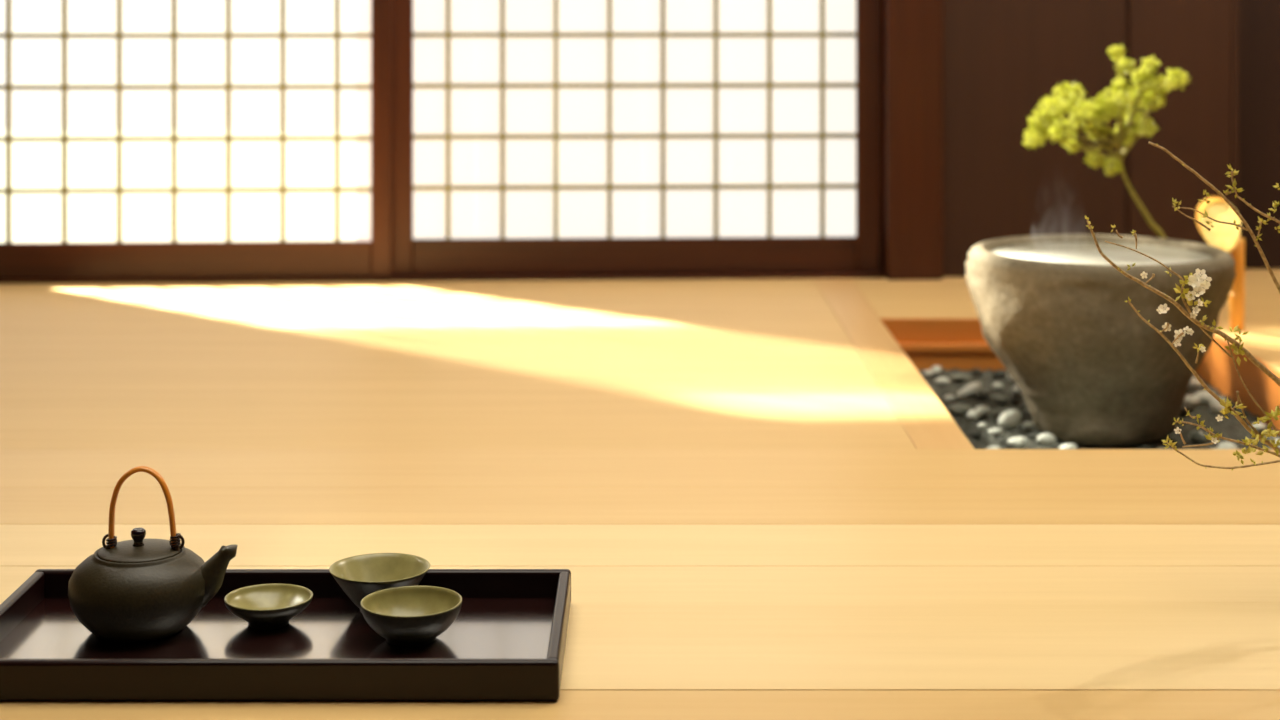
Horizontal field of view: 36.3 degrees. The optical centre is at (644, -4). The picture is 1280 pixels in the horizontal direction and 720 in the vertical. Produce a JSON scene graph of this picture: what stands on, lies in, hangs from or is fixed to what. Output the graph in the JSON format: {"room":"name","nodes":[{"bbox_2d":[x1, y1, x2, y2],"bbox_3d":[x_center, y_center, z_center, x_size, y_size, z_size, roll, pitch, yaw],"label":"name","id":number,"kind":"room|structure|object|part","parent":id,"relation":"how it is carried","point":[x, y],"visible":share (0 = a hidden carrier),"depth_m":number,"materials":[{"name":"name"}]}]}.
{"room":"japanese tea room","nodes":[
{"label":"japanese tea room","id":0,"kind":"room"},
{"bbox_2d":[0,269,1279,719],"bbox_3d":[-0.100,0.830,2.075,6.200,0.080,7.350,0,0,0],"label":"floor","id":1,"kind":"structure","parent":0,"point":[756,504],"depth_m":3.13,"materials":[{"name":"brown wood"}]},
{"bbox_2d":[0,569,570,700],"bbox_3d":[-0.445,0.767,2.361,0.697,0.046,0.359,0,0,0],"label":"serving tray","id":2,"kind":"object","parent":1,"relation":"on","point":[506,641],"visible":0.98,"depth_m":2.33,"materials":[{"name":"black wood"}]},
{"bbox_3d":[-0.785,0.767,2.361,0.015,0.046,0.336,0,0,0],"label":"rail","id":3,"kind":"part","parent":2,"relation":"part of","materials":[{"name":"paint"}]},
{"bbox_2d":[68,466,237,641],"bbox_3d":[-0.618,0.677,2.403,0.180,0.201,0.170,0,0,-37],"label":"teapot","id":4,"kind":"object","parent":2,"relation":"on","point":[139,589],"visible":1,"depth_m":2.35,"materials":[{"name":"black metal"}]},
{"bbox_2d":[68,544,204,641],"bbox_3d":[-0.619,0.730,2.400,0.176,0.096,0.170,0,0,0],"label":"pot","id":5,"kind":"object","parent":4,"relation":"attached to","point":[120,592],"depth_m":2.34,"materials":[{"name":"black metal"}]},
{"bbox_3d":[-0.624,0.665,2.400,0.018,0.021,0.018,0,0,0],"label":"lid knob","id":6,"kind":"part","parent":4,"relation":"part of","materials":[{"name":"black metal"}]},
{"bbox_3d":[-0.622,0.679,2.400,0.100,0.009,0.100,0,0,0],"label":"lid","id":7,"kind":"part","parent":4,"relation":"part of","materials":[{"name":"black metal"}]},
{"bbox_3d":[-0.618,0.629,2.400,0.084,0.103,0.012,0,0,0],"label":"handle","id":8,"kind":"part","parent":4,"relation":"part of","materials":[{"name":"orange wicker"}]},
{"bbox_3d":[-0.534,0.711,2.396,0.068,0.075,0.045,0,0,0],"label":"spout","id":9,"kind":"part","parent":4,"relation":"part of","materials":[{"name":"black metal"}]},
{"bbox_2d":[224,583,312,628],"bbox_3d":[-0.468,0.761,2.423,0.113,0.034,0.112,0,0,0],"label":"bowl","id":10,"kind":"object","parent":2,"relation":"on","point":[263,606],"visible":1,"depth_m":2.44,"materials":[{"name":"green ceramic"}]},
{"bbox_3d":[-0.445,0.767,2.190,0.697,0.046,0.016,0,0,0],"label":"rail","id":11,"kind":"part","parent":2,"relation":"part of","materials":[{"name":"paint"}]},
{"bbox_3d":[-0.445,0.767,2.533,0.697,0.046,0.016,0,0,0],"label":"rail","id":12,"kind":"part","parent":2,"relation":"part of","materials":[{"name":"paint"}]},
{"bbox_2d":[329,553,429,612],"bbox_3d":[-0.337,0.750,2.475,0.128,0.055,0.126,0,0,-20],"label":"bowl","id":13,"kind":"object","parent":2,"relation":"on","point":[359,576],"visible":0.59,"depth_m":2.51,"materials":[{"name":"green ceramic"}]},
{"bbox_2d":[360,586,461,646],"bbox_3d":[-0.283,0.755,2.365,0.123,0.046,0.121,0,0,-29],"label":"bowl","id":14,"kind":"object","parent":2,"relation":"on","point":[407,616],"visible":1,"depth_m":2.37,"materials":[{"name":"green ceramic"}]},
{"bbox_3d":[-0.104,0.767,2.361,0.015,0.046,0.336,0,0,0],"label":"rail","id":15,"kind":"part","parent":2,"relation":"part of","materials":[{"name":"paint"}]},
{"bbox_2d":[880,318,1279,430],"bbox_3d":[0.959,0.885,4.104,0.803,0.189,1.432,0,0,0],"label":"trim","id":16,"kind":"structure","parent":1,"relation":"attached to","point":[946,343],"depth_m":4.76,"materials":[{"name":"orange wood"}]},
{"bbox_2d":[918,368,1279,448],"bbox_3d":[0.953,0.912,4.088,0.750,0.022,1.359,0,0,0],"label":"gravel","id":17,"kind":"object","parent":16,"relation":"on","point":[1231,428],"visible":0.18,"depth_m":4.19,"materials":[{"name":"grey gravel"}]},
{"bbox_2d":[923,370,933,374],"bbox_3d":[0.680,0.901,4.680,0.026,0.011,0.021,0,0,-32],"label":"pebble","id":18,"kind":"object","parent":17,"relation":"on","point":[927,372],"visible":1,"depth_m":4.67,"materials":[{"name":"grey stone"}]},
{"bbox_2d":[931,365,940,373],"bbox_3d":[0.704,0.901,4.714,0.025,0.018,0.033,0,0,29],"label":"pebble","id":19,"kind":"object","parent":17,"relation":"on","point":[936,369],"visible":1,"depth_m":4.70,"materials":[{"name":"grey stone"}]},
{"bbox_2d":[935,377,949,383],"bbox_3d":[0.698,0.899,4.571,0.034,0.016,0.029,0,0,-20],"label":"pebble","id":20,"kind":"object","parent":17,"relation":"on","point":[942,380],"visible":1,"depth_m":4.56,"materials":[{"name":"grey stone"}]},
{"bbox_2d":[944,395,955,401],"bbox_3d":[0.684,0.899,4.368,0.023,0.015,0.024,0,0,-43],"label":"pebble","id":21,"kind":"object","parent":17,"relation":"on","point":[949,398],"visible":1,"depth_m":4.36,"materials":[{"name":"grey stone"}]},
{"bbox_2d":[948,403,967,415],"bbox_3d":[0.681,0.898,4.244,0.036,0.026,0.047,0,0,-43],"label":"pebble","id":22,"kind":"object","parent":17,"relation":"on","point":[958,409],"visible":1,"depth_m":4.23,"materials":[{"name":"grey stone"}]},
{"bbox_2d":[950,374,969,380],"bbox_3d":[0.744,0.899,4.612,0.046,0.016,0.041,0,0,3],"label":"pebble","id":23,"kind":"object","parent":17,"relation":"on","point":[960,377],"visible":1,"depth_m":4.60,"materials":[{"name":"grey stone"}]},
{"bbox_2d":[956,382,981,398],"bbox_3d":[0.737,0.894,4.432,0.056,0.040,0.050,0,0,29],"label":"pebble","id":24,"kind":"object","parent":17,"relation":"on","point":[969,390],"visible":1,"depth_m":4.41,"materials":[{"name":"grey stone"}]},
{"bbox_2d":[967,410,980,420],"bbox_3d":[0.708,0.899,4.196,0.029,0.022,0.040,0,0,1],"label":"pebble","id":25,"kind":"object","parent":17,"relation":"on","point":[974,415],"visible":1,"depth_m":4.18,"materials":[{"name":"grey stone"}]},
{"bbox_2d":[968,431,980,436],"bbox_3d":[0.680,0.901,4.024,0.025,0.011,0.022,0,0,12],"label":"pebble","id":26,"kind":"object","parent":17,"relation":"on","point":[972,433],"visible":1,"depth_m":4.02,"materials":[{"name":"grey stone"}]},
{"bbox_2d":[972,368,981,374],"bbox_3d":[0.798,0.901,4.689,0.024,0.016,0.030,0,0,-2],"label":"pebble","id":27,"kind":"object","parent":17,"relation":"on","point":[976,371],"visible":1,"depth_m":4.68,"materials":[{"name":"grey stone"}]},
{"bbox_2d":[975,405,989,415],"bbox_3d":[0.729,0.896,4.218,0.036,0.023,0.028,0,0,-20],"label":"pebble","id":28,"kind":"object","parent":17,"relation":"on","point":[983,410],"visible":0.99,"depth_m":4.21,"materials":[{"name":"grey stone"}]},
{"bbox_2d":[978,423,987,428],"bbox_3d":[0.710,0.900,4.095,0.021,0.012,0.019,0,0,-11],"label":"pebble","id":29,"kind":"object","parent":17,"relation":"on","point":[980,425],"visible":1,"depth_m":4.09,"materials":[{"name":"grey stone"}]},
{"bbox_2d":[978,391,990,397],"bbox_3d":[0.768,0.899,4.410,0.031,0.015,0.024,0,0,-19],"label":"pebble","id":30,"kind":"object","parent":17,"relation":"on","point":[983,394],"visible":1,"depth_m":4.40,"materials":[{"name":"grey stone"}]},
{"bbox_2d":[985,446,1000,448],"bbox_3d":[0.691,0.900,3.865,0.037,0.020,0.028,0,0,-26],"label":"pebble","id":31,"kind":"object","parent":17,"relation":"on","point":[991,447],"visible":0.34,"depth_m":3.86,"materials":[{"name":"white stone"}]},
{"bbox_2d":[989,411,998,416],"bbox_3d":[0.753,0.900,4.210,0.021,0.013,0.018,0,0,38],"label":"pebble","id":32,"kind":"object","parent":17,"relation":"on","point":[993,413],"visible":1,"depth_m":4.20,"materials":[{"name":"grey stone"}]},
{"bbox_2d":[988,428,1002,435],"bbox_3d":[0.725,0.899,4.033,0.031,0.015,0.025,0,0,4],"label":"pebble","id":33,"kind":"object","parent":17,"relation":"on","point":[995,431],"visible":1,"depth_m":4.03,"materials":[{"name":"white stone"}]},
{"bbox_2d":[992,383,1002,389],"bbox_3d":[0.817,0.902,4.519,0.024,0.015,0.026,0,0,20],"label":"pebble","id":34,"kind":"object","parent":17,"relation":"on","point":[997,386],"visible":1,"depth_m":4.51,"materials":[{"name":"grey stone"}]},
{"bbox_2d":[990,394,1008,403],"bbox_3d":[0.791,0.897,4.351,0.041,0.021,0.032,0,0,6],"label":"pebble","id":35,"kind":"object","parent":17,"relation":"on","point":[997,398],"visible":1,"depth_m":4.34,"materials":[{"name":"grey stone"}]},
{"bbox_2d":[993,369,1006,377],"bbox_3d":[0.847,0.899,4.654,0.032,0.020,0.031,0,0,21],"label":"pebble","id":36,"kind":"object","parent":17,"relation":"on","point":[999,373],"visible":0.99,"depth_m":4.64,"materials":[{"name":"grey stone"}]},
{"bbox_2d":[998,439,1008,443],"bbox_3d":[0.729,0.901,3.954,0.025,0.011,0.021,0,0,23],"label":"pebble","id":37,"kind":"object","parent":17,"relation":"on","point":[1001,441],"visible":1,"depth_m":3.95,"materials":[{"name":"grey stone"}]},
{"bbox_2d":[998,410,1021,428],"bbox_3d":[0.769,0.890,4.109,0.047,0.039,0.040,0,0,-23],"label":"pebble","id":38,"kind":"object","parent":17,"relation":"on","point":[1009,419],"visible":1,"depth_m":4.10,"materials":[{"name":"grey stone"}]},
{"bbox_2d":[1007,373,1014,382],"bbox_3d":[0.880,0.896,4.598,0.042,0.029,0.051,0,0,-31],"label":"pebble","id":39,"kind":"object","parent":17,"relation":"on","point":[1008,375],"visible":0.18,"depth_m":4.59,"materials":[{"name":"grey stone"}]},
{"bbox_2d":[1010,396,1018,402],"bbox_3d":[0.828,0.902,4.371,0.020,0.015,0.027,0,-1,28],"label":"pebble","id":40,"kind":"object","parent":17,"relation":"on","point":[1014,399],"visible":1,"depth_m":4.36,"materials":[{"name":"grey stone"}]},
{"bbox_2d":[1011,384,1021,393],"bbox_3d":[0.859,0.899,4.476,0.035,0.024,0.038,0,0,19],"label":"pebble","id":41,"kind":"object","parent":17,"relation":"on","point":[1015,389],"visible":0.41,"depth_m":4.46,"materials":[{"name":"grey stone"}]},
{"bbox_2d":[1008,437,1028,447],"bbox_3d":[0.753,0.896,3.929,0.037,0.021,0.034,0,0,-29],"label":"pebble","id":42,"kind":"object","parent":17,"relation":"on","point":[1019,442],"visible":1,"depth_m":3.92,"materials":[{"name":"white stone"}]},
{"bbox_2d":[1019,403,1027,408],"bbox_3d":[0.834,0.900,4.288,0.022,0.012,0.024,0,0,28],"label":"pebble","id":43,"kind":"object","parent":17,"relation":"on","point":[1024,405],"visible":0.76,"depth_m":4.28,"materials":[{"name":"grey stone"}]},
{"bbox_2d":[1022,421,1033,428],"bbox_3d":[0.803,0.898,4.090,0.024,0.016,0.021,0,0,35],"label":"pebble","id":44,"kind":"object","parent":17,"relation":"on","point":[1027,425],"visible":1,"depth_m":4.08,"materials":[{"name":"grey stone"}]},
{"bbox_2d":[1029,434,1038,440],"bbox_3d":[0.797,0.900,3.988,0.023,0.013,0.023,0,0,30],"label":"pebble","id":45,"kind":"object","parent":17,"relation":"on","point":[1031,436],"visible":0.78,"depth_m":3.98,"materials":[{"name":"grey stone"}]},
{"bbox_2d":[1037,433,1056,445],"bbox_3d":[0.813,0.895,3.945,0.039,0.024,0.033,0,0,-14],"label":"pebble","id":46,"kind":"object","parent":17,"relation":"on","point":[1047,439],"visible":1,"depth_m":3.94,"materials":[{"name":"white stone"}]},
{"bbox_2d":[1059,444,1077,448],"bbox_3d":[0.844,0.897,3.877,0.040,0.019,0.034,1,1,-28],"label":"pebble","id":47,"kind":"object","parent":17,"relation":"on","point":[1064,446],"visible":0.57,"depth_m":3.87,"materials":[{"name":"white stone"}]},
{"bbox_2d":[965,234,1235,446],"bbox_3d":[0.944,0.715,4.050,0.550,0.383,0.545,0,0,0],"label":"stone basin","id":48,"kind":"object","parent":17,"relation":"on","point":[1087,369],"visible":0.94,"depth_m":3.88,"materials":[{"name":"grey stone"}]},
{"bbox_2d":[1022,45,1189,237],"bbox_3d":[1.062,0.521,4.467,0.398,0.831,0.165,0,0,0],"label":"flower","id":49,"kind":"object","parent":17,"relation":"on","point":[1124,133],"visible":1,"depth_m":4.46,"materials":[{"name":"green plant"}]},
{"bbox_2d":[1139,445,1152,448],"bbox_3d":[0.993,0.899,3.859,0.032,0.023,0.043,0,0,3],"label":"pebble","id":50,"kind":"object","parent":17,"relation":"on","point":[1142,446],"visible":0.34,"depth_m":3.85,"materials":[{"name":"grey stone"}]},
{"bbox_2d":[1180,401,1190,414],"bbox_3d":[1.170,0.896,4.253,0.041,0.030,0.055,0,1,23],"label":"pebble","id":51,"kind":"object","parent":17,"relation":"on","point":[1185,404],"visible":0.41,"depth_m":4.23,"materials":[{"name":"grey stone"}]},
{"bbox_2d":[1184,395,1198,408],"bbox_3d":[1.195,0.895,4.310,0.046,0.030,0.054,0,0,-12],"label":"pebble","id":52,"kind":"object","parent":17,"relation":"on","point":[1192,401],"visible":0.45,"depth_m":4.29,"materials":[{"name":"grey stone"}]},
{"bbox_2d":[1188,376,1200,388],"bbox_3d":[1.267,0.896,4.535,0.052,0.030,0.041,0,0,19],"label":"pebble","id":53,"kind":"object","parent":17,"relation":"on","point":[1194,383],"visible":0.44,"depth_m":4.52,"materials":[{"name":"grey stone"}]},
{"bbox_2d":[1189,429,1208,442],"bbox_3d":[1.134,0.898,3.990,0.035,0.025,0.044,0,0,-23],"label":"pebble","id":54,"kind":"object","parent":17,"relation":"on","point":[1196,435],"visible":0.89,"depth_m":3.98,"materials":[{"name":"grey stone"}]},
{"bbox_2d":[1193,391,1212,404],"bbox_3d":[1.249,0.896,4.358,0.056,0.030,0.041,0,0,-31],"label":"pebble","id":55,"kind":"object","parent":17,"relation":"on","point":[1203,397],"visible":0.66,"depth_m":4.34,"materials":[{"name":"grey stone"}]},
{"bbox_2d":[1208,397,1225,404],"bbox_3d":[1.267,0.898,4.319,0.047,0.023,0.034,-2,1,-36],"label":"pebble","id":56,"kind":"object","parent":17,"relation":"on","point":[1213,400],"visible":0.44,"depth_m":4.31,"materials":[{"name":"grey stone"}]},
{"bbox_2d":[1209,404,1228,414],"bbox_3d":[1.252,0.898,4.250,0.044,0.024,0.032,0,0,20],"label":"pebble","id":57,"kind":"object","parent":17,"relation":"on","point":[1215,408],"visible":0.69,"depth_m":4.24,"materials":[{"name":"grey stone"}]},
{"bbox_2d":[1218,442,1237,448],"bbox_3d":[1.155,0.896,3.865,0.040,0.027,0.055,0,-1,14],"label":"pebble","id":58,"kind":"object","parent":17,"relation":"on","point":[1223,445],"visible":0.45,"depth_m":3.85,"materials":[{"name":"white stone"}]},
{"bbox_2d":[1251,422,1266,432],"bbox_3d":[1.282,0.899,4.076,0.035,0.021,0.032,0,0,40],"label":"pebble","id":59,"kind":"object","parent":17,"relation":"on","point":[1260,427],"visible":0.62,"depth_m":4.06,"materials":[{"name":"white stone"}]},
{"bbox_2d":[1264,435,1278,445],"bbox_3d":[1.268,0.899,3.952,0.043,0.023,0.033,0,0,36],"label":"pebble","id":60,"kind":"object","parent":17,"relation":"on","point":[1268,438],"visible":0.16,"depth_m":3.94,"materials":[{"name":"grey stone"}]},
{"bbox_2d":[1196,197,1245,331],"bbox_3d":[1.355,0.634,4.564,0.111,0.312,0.211,0,0,11],"label":"ladle","id":61,"kind":"object","parent":1,"relation":"on","point":[1226,237],"visible":0.84,"depth_m":4.58,"materials":[{"name":"orange wood"}]},
{"bbox_3d":[1.403,0.680,4.620,0.040,0.219,0.040,0,0,0],"label":"post","id":62,"kind":"part","parent":61,"relation":"part of","materials":[{"name":"brown wood"}]},
{"bbox_3d":[0.985,0.707,2.560,0.176,0.166,0.176,0,0,0],"label":"flower vase","id":63,"kind":"object","parent":1,"relation":"on","visible":0},
{"bbox_2d":[1085,215,1279,435],"bbox_3d":[0.796,0.522,2.605,0.409,0.458,0.064,0,0,11],"label":"branch","id":64,"kind":"object","parent":63,"relation":"in","point":[1197,286],"visible":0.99,"depth_m":2.62,"materials":[{"name":"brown plant"}]},
{"bbox_2d":[1124,297,1279,453],"bbox_3d":[0.815,0.573,2.578,0.359,0.355,0.040,0,0,6],"label":"branch","id":65,"kind":"object","parent":63,"relation":"in","point":[1179,334],"visible":0.92,"depth_m":2.58,"materials":[{"name":"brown plant"}]},
{"bbox_2d":[1148,141,1279,292],"bbox_3d":[0.866,0.475,2.661,0.334,0.551,0.099,0,0,29],"label":"branch","id":66,"kind":"object","parent":63,"relation":"in","point":[1227,201],"visible":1,"depth_m":2.70,"materials":[{"name":"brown plant"}]},
{"bbox_2d":[1162,435,1279,469],"bbox_3d":[0.837,0.655,2.520,0.350,0.190,0.042,0,0,-11],"label":"branch","id":67,"kind":"object","parent":63,"relation":"in","point":[1170,443],"visible":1,"depth_m":2.50,"materials":[{"name":"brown plant"}]},
{"bbox_2d":[1172,407,1279,460],"bbox_3d":[0.845,0.644,2.554,0.308,0.214,0.024,0,0,-3],"label":"branch","id":68,"kind":"object","parent":63,"relation":"in","point":[1214,438],"visible":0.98,"depth_m":2.55,"materials":[{"name":"green plant"}]},
{"bbox_3d":[0.846,0.652,2.559,0.306,0.197,0.022,0,0,-1],"label":"stem","id":69,"kind":"part","parent":68,"relation":"part of","materials":[{"name":"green plant"}]},
{"bbox_2d":[1223,165,1279,232],"bbox_3d":[0.915,0.489,2.628,0.256,0.525,0.065,0,0,28],"label":"branch","id":70,"kind":"object","parent":63,"relation":"in","point":[1232,172],"visible":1,"depth_m":2.66,"materials":[{"name":"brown plant"}]},
{"bbox_3d":[0.925,0.511,2.625,0.238,0.480,0.062,0,0,31],"label":"stem","id":71,"kind":"part","parent":70,"relation":"part of","materials":[{"name":"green plant"}]},
{"bbox_2d":[881,0,942,279],"bbox_3d":[0.751,-0.385,5.527,0.157,2.350,0.170,0,0,-2],"label":"pillar","id":72,"kind":"structure","parent":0,"point":[911,30],"depth_m":5.44,"materials":[{"name":"brown wood"}]},
{"bbox_2d":[943,0,1279,276],"bbox_3d":[-0.105,-0.510,5.581,6.400,2.600,0.250,0,0,-2],"label":"wall","id":73,"kind":"structure","parent":0,"point":[1001,57],"depth_m":5.52,"materials":[{"name":"brown paint"}]},
{"bbox_2d":[0,0,391,278],"bbox_3d":[-1.908,-0.176,5.394,2.405,1.908,0.033,0,0,-2],"label":"shoji screen","id":74,"kind":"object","parent":73,"relation":"in","point":[139,138],"depth_m":5.42,"materials":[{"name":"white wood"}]},
{"bbox_3d":[-1.906,-0.176,5.394,2.288,1.908,0.030,0,0,-2],"label":"rail","id":75,"kind":"part","parent":74,"relation":"part of","materials":[{"name":"brown wood"}]},
{"bbox_2d":[0,271,883,283],"bbox_3d":[-1.228,0.784,5.462,3.800,0.012,0.130,0,0,-2],"label":"trim","id":76,"kind":"structure","parent":73,"relation":"attached to","point":[875,274],"depth_m":5.44,"materials":[{"name":"brown wood"}]},
{"bbox_2d":[392,0,880,273],"bbox_3d":[-0.040,-0.176,5.510,1.417,1.908,0.032,0,0,-2],"label":"shoji screen","id":77,"kind":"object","parent":73,"relation":"in","point":[529,136],"depth_m":5.51,"materials":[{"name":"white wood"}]},
{"bbox_3d":[-0.026,-0.176,5.511,1.254,1.908,0.030,0,0,-2],"label":"rail","id":78,"kind":"part","parent":77,"relation":"part of","materials":[{"name":"brown wood"}]}
]}

